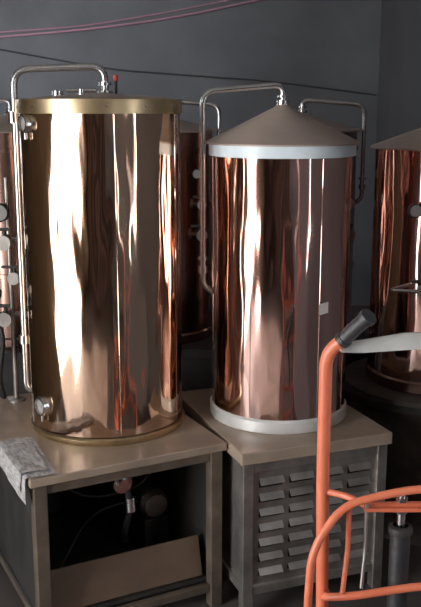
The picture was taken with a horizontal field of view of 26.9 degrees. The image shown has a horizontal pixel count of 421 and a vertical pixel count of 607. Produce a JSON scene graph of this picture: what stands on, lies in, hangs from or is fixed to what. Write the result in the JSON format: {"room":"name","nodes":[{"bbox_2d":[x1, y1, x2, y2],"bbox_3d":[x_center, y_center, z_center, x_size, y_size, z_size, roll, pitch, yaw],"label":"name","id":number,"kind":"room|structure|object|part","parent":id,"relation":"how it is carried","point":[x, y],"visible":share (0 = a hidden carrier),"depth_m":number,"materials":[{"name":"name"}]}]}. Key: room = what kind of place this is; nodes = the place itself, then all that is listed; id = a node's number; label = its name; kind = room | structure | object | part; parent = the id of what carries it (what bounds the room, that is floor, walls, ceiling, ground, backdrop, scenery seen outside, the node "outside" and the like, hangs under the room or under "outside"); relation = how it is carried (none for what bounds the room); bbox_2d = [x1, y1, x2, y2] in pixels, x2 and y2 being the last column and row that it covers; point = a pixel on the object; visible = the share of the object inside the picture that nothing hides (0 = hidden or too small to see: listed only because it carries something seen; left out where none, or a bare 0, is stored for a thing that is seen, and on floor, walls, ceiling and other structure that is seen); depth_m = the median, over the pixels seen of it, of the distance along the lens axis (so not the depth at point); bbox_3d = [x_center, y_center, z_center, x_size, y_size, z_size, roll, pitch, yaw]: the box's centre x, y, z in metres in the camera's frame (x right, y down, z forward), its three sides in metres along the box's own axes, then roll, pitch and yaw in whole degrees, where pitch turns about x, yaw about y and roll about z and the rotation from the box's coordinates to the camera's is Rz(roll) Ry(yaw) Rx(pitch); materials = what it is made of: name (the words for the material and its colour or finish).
{"room":"processing plant","nodes":[
{"label":"processing plant","id":0,"kind":"room"},
{"bbox_2d":[0,0,381,304],"bbox_3d":[-0.550,-1.660,8.017,4.500,3.400,0.227,0,12,0],"label":"wall","id":1,"kind":"structure","parent":0,"point":[334,44],"depth_m":7.81,"materials":[{"name":"grey paint"}]},
{"bbox_2d":[0,0,230,32],"bbox_3d":[-0.799,-2.590,7.704,3.402,0.522,0.012,0,12,0],"label":"cable","id":2,"kind":"object","parent":1,"relation":"attached to","point":[223,0],"depth_m":7.72,"materials":[{"name":"plastic"}]},
{"bbox_2d":[0,0,259,37],"bbox_3d":[-0.799,-2.536,7.715,3.403,0.498,0.018,0,12,0],"label":"cable","id":3,"kind":"object","parent":1,"relation":"attached to","point":[251,1],"depth_m":7.73,"materials":[{"name":"plastic"}]},
{"bbox_2d":[0,305,420,606],"bbox_3d":[-0.550,1.281,2.790,4.500,0.100,11.700,0,12,0],"label":"floor","id":4,"kind":"structure","parent":0,"point":[292,596],"depth_m":3.35,"materials":[{"name":"concrete"}]},
{"bbox_2d":[0,348,30,396],"bbox_3d":[-1.000,0.477,4.712,0.720,0.645,0.720,0,12,0],"label":"workbench","id":5,"kind":"object","parent":4,"relation":"on","point":[7,375],"visible":0.02,"depth_m":4.37,"materials":[{"name":"metal"}]},
{"bbox_2d":[0,98,28,347],"bbox_3d":[-1.015,-0.431,4.513,0.638,1.213,0.608,0,12,0],"label":"metal tank","id":6,"kind":"object","parent":5,"relation":"on","point":[6,145],"visible":0.2,"depth_m":4.25,"materials":[{"name":"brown metal"}]},
{"bbox_2d":[0,393,226,606],"bbox_3d":[-0.459,0.761,3.418,0.715,0.645,0.875,-6,14,-27],"label":"worktable","id":7,"kind":"object","parent":4,"relation":"on","point":[114,525],"visible":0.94,"depth_m":3.20,"materials":[{"name":"metal"}]},
{"bbox_2d":[0,178,27,402],"bbox_3d":[-0.814,-0.038,3.458,0.188,0.900,0.139,0,12,0],"label":"pipe","id":8,"kind":"object","parent":7,"relation":"on","point":[7,317],"visible":0.88,"depth_m":3.45,"materials":[{"name":"metal"}]},
{"bbox_3d":[-0.811,-0.263,3.374,0.074,0.055,0.018,0,12,0],"label":"valve lever","id":9,"kind":"part","parent":8,"relation":"part of","materials":[{"name":"metal"}]},
{"bbox_3d":[-0.821,0.030,3.438,0.074,0.055,0.018,0,12,0],"label":"valve lever","id":10,"kind":"part","parent":8,"relation":"part of","materials":[{"name":"metal"}]},
{"bbox_3d":[-0.778,-0.124,3.413,0.063,0.046,0.015,0,12,0],"label":"valve lever","id":11,"kind":"part","parent":8,"relation":"part of","materials":[{"name":"metal"}]},
{"bbox_2d":[0,437,56,504],"bbox_3d":[-0.625,0.563,3.007,0.129,0.108,0.390,-6,14,-27],"label":"cloth","id":12,"kind":"object","parent":7,"relation":"on","point":[21,459],"visible":1,"depth_m":2.96,"materials":[{"name":"fabric"}]},
{"bbox_2d":[8,63,183,446],"bbox_3d":[-0.410,-0.202,3.232,0.620,1.316,0.584,0,12,0],"label":"metal tank","id":13,"kind":"object","parent":7,"relation":"on","point":[100,172],"visible":1,"depth_m":3.02,"materials":[{"name":"copper"},{"name":"brass"},{"name":"stainless steel"}]},
{"bbox_3d":[-0.625,-0.604,2.957,0.001,0.046,0.046,-10,16,-37],"label":"port glass","id":14,"kind":"part","parent":13,"relation":"part of","materials":[{"name":"grey"}]},
{"bbox_3d":[-0.605,0.368,3.147,0.001,0.052,0.052,-12,17,-43],"label":"drain port glass","id":15,"kind":"part","parent":13,"relation":"part of","materials":[{"name":"grey"}]},
{"bbox_3d":[-0.392,-0.733,3.115,0.560,0.024,0.560,0,12,0],"label":"lid","id":16,"kind":"part","parent":13,"relation":"part of","materials":[{"name":"grey metal"}]},
{"bbox_3d":[-0.332,-0.758,3.089,0.010,0.045,0.010,0,12,0],"label":"relief knob","id":17,"kind":"part","parent":13,"relation":"part of","materials":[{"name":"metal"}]},
{"bbox_2d":[0,497,205,606],"bbox_3d":[-0.464,0.977,3.483,0.668,0.015,0.800,-6,14,-27],"label":"shelf","id":18,"kind":"object","parent":7,"relation":"attached to","point":[100,537],"depth_m":3.52,"materials":[{"name":"metal"}]},
{"bbox_2d":[182,335,211,390],"bbox_3d":[-0.270,0.466,4.761,0.720,0.645,0.720,0,12,0],"label":"workbench","id":19,"kind":"object","parent":4,"relation":"on","point":[196,356],"visible":0.02,"depth_m":4.42,"materials":[{"name":"metal"}]},
{"bbox_3d":[-0.270,0.485,4.451,0.600,0.460,0.006,0,12,0],"label":"panel","id":20,"kind":"part","parent":19,"relation":"part of","materials":[{"name":"metal"}]},
{"bbox_2d":[180,100,220,343],"bbox_3d":[-0.255,-0.442,4.562,0.638,1.213,0.608,0,12,0],"label":"metal tank","id":21,"kind":"object","parent":19,"relation":"on","point":[196,301],"visible":0.23,"depth_m":4.39,"materials":[{"name":"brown metal"}]},
{"bbox_2d":[193,196,199,208],"bbox_3d":[-0.054,-0.500,4.345,0.067,0.064,0.072,0,12,0],"label":"tap","id":22,"kind":"object","parent":21,"relation":"on","point":[196,199],"depth_m":4.34,"materials":[{"name":"metal"}]},
{"bbox_2d":[191,225,206,240],"bbox_3d":[-0.056,-0.354,4.370,0.080,0.077,0.086,0,12,0],"label":"tap","id":23,"kind":"object","parent":21,"relation":"on","point":[195,229],"depth_m":4.37,"materials":[{"name":"metal"}]},
{"bbox_2d":[182,388,391,606],"bbox_3d":[0.260,0.737,3.528,0.599,0.645,0.732,-5,13,-20],"label":"base cabinet","id":24,"kind":"object","parent":4,"relation":"on","point":[269,480],"visible":0.73,"depth_m":3.20,"materials":[{"name":"metal"}]},
{"bbox_2d":[198,82,359,434],"bbox_3d":[0.249,-0.190,3.327,0.594,1.253,0.564,0,12,0],"label":"metal tank","id":25,"kind":"object","parent":24,"relation":"on","point":[282,176],"visible":0.96,"depth_m":3.13,"materials":[{"name":"metal"}]},
{"bbox_3d":[0.379,0.786,3.214,0.495,0.435,0.004,-5,13,-20],"label":"panel","id":26,"kind":"part","parent":24,"relation":"part of","materials":[{"name":"metal"}]},
{"bbox_2d":[344,314,367,405],"bbox_3d":[0.470,0.455,4.810,0.720,0.645,0.720,0,12,0],"label":"workbench","id":27,"kind":"object","parent":4,"relation":"on","point":[350,357],"visible":0.06,"depth_m":4.46,"materials":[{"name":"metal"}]},
{"bbox_2d":[298,98,366,324],"bbox_3d":[0.485,-0.452,4.610,0.638,1.213,0.608,0,12,0],"label":"metal tank","id":28,"kind":"object","parent":27,"relation":"on","point":[350,131],"visible":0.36,"depth_m":4.47,"materials":[{"name":"silver metal"}]},
{"bbox_2d":[350,223,355,239],"bbox_3d":[0.684,-0.364,4.419,0.080,0.077,0.086,0,12,0],"label":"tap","id":29,"kind":"object","parent":28,"relation":"on","point":[352,233],"depth_m":4.38,"materials":[{"name":"metal"}]},
{"bbox_2d":[351,195,355,207],"bbox_3d":[0.686,-0.510,4.394,0.067,0.064,0.072,0,12,0],"label":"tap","id":30,"kind":"object","parent":28,"relation":"on","point":[353,203],"depth_m":4.36,"materials":[{"name":"metal"}]},
{"bbox_3d":[0.470,0.475,4.500,0.600,0.460,0.006,0,12,0],"label":"panel","id":31,"kind":"part","parent":27,"relation":"part of","materials":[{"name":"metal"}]},
{"bbox_2d":[304,309,420,606],"bbox_3d":[0.545,0.654,2.222,0.720,1.368,0.400,0,12,0],"label":"hand truck","id":32,"kind":"object","parent":4,"relation":"on","point":[400,532],"visible":1,"depth_m":2.05,"materials":[{"name":"paint"}]},
{"bbox_3d":[0.445,0.481,2.051,0.034,0.080,0.029,0,12,0],"label":"strut rod","id":33,"kind":"part","parent":32,"relation":"part of","materials":[{"name":"silver metal"}]},
{"bbox_2d":[345,357,420,545],"bbox_3d":[0.980,0.638,3.980,0.790,0.645,0.790,0,12,0],"label":"plinth","id":34,"kind":"object","parent":4,"relation":"on","point":[398,412],"visible":0.49,"depth_m":3.69,"materials":[{"name":"metal"}]},
{"bbox_2d":[365,128,420,394],"bbox_3d":[1.005,-0.255,3.750,0.658,1.198,0.693,0,12,0],"label":"metal tank","id":35,"kind":"object","parent":34,"relation":"on","point":[395,288],"visible":0.98,"depth_m":3.63,"materials":[{"name":"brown metal"}]},
{"bbox_3d":[0.822,-0.069,3.466,0.063,0.046,0.015,0,12,0],"label":"sample valve lever","id":36,"kind":"part","parent":35,"relation":"part of","materials":[{"name":"metal"}]},
{"bbox_2d":[370,0,420,285],"bbox_3d":[1.600,-0.428,2.414,0.200,3.400,11.300,0,12,0],"label":"wall","id":37,"kind":"structure","parent":0,"point":[399,83],"depth_m":6.95,"materials":[{"name":"grey paint"}]}
]}

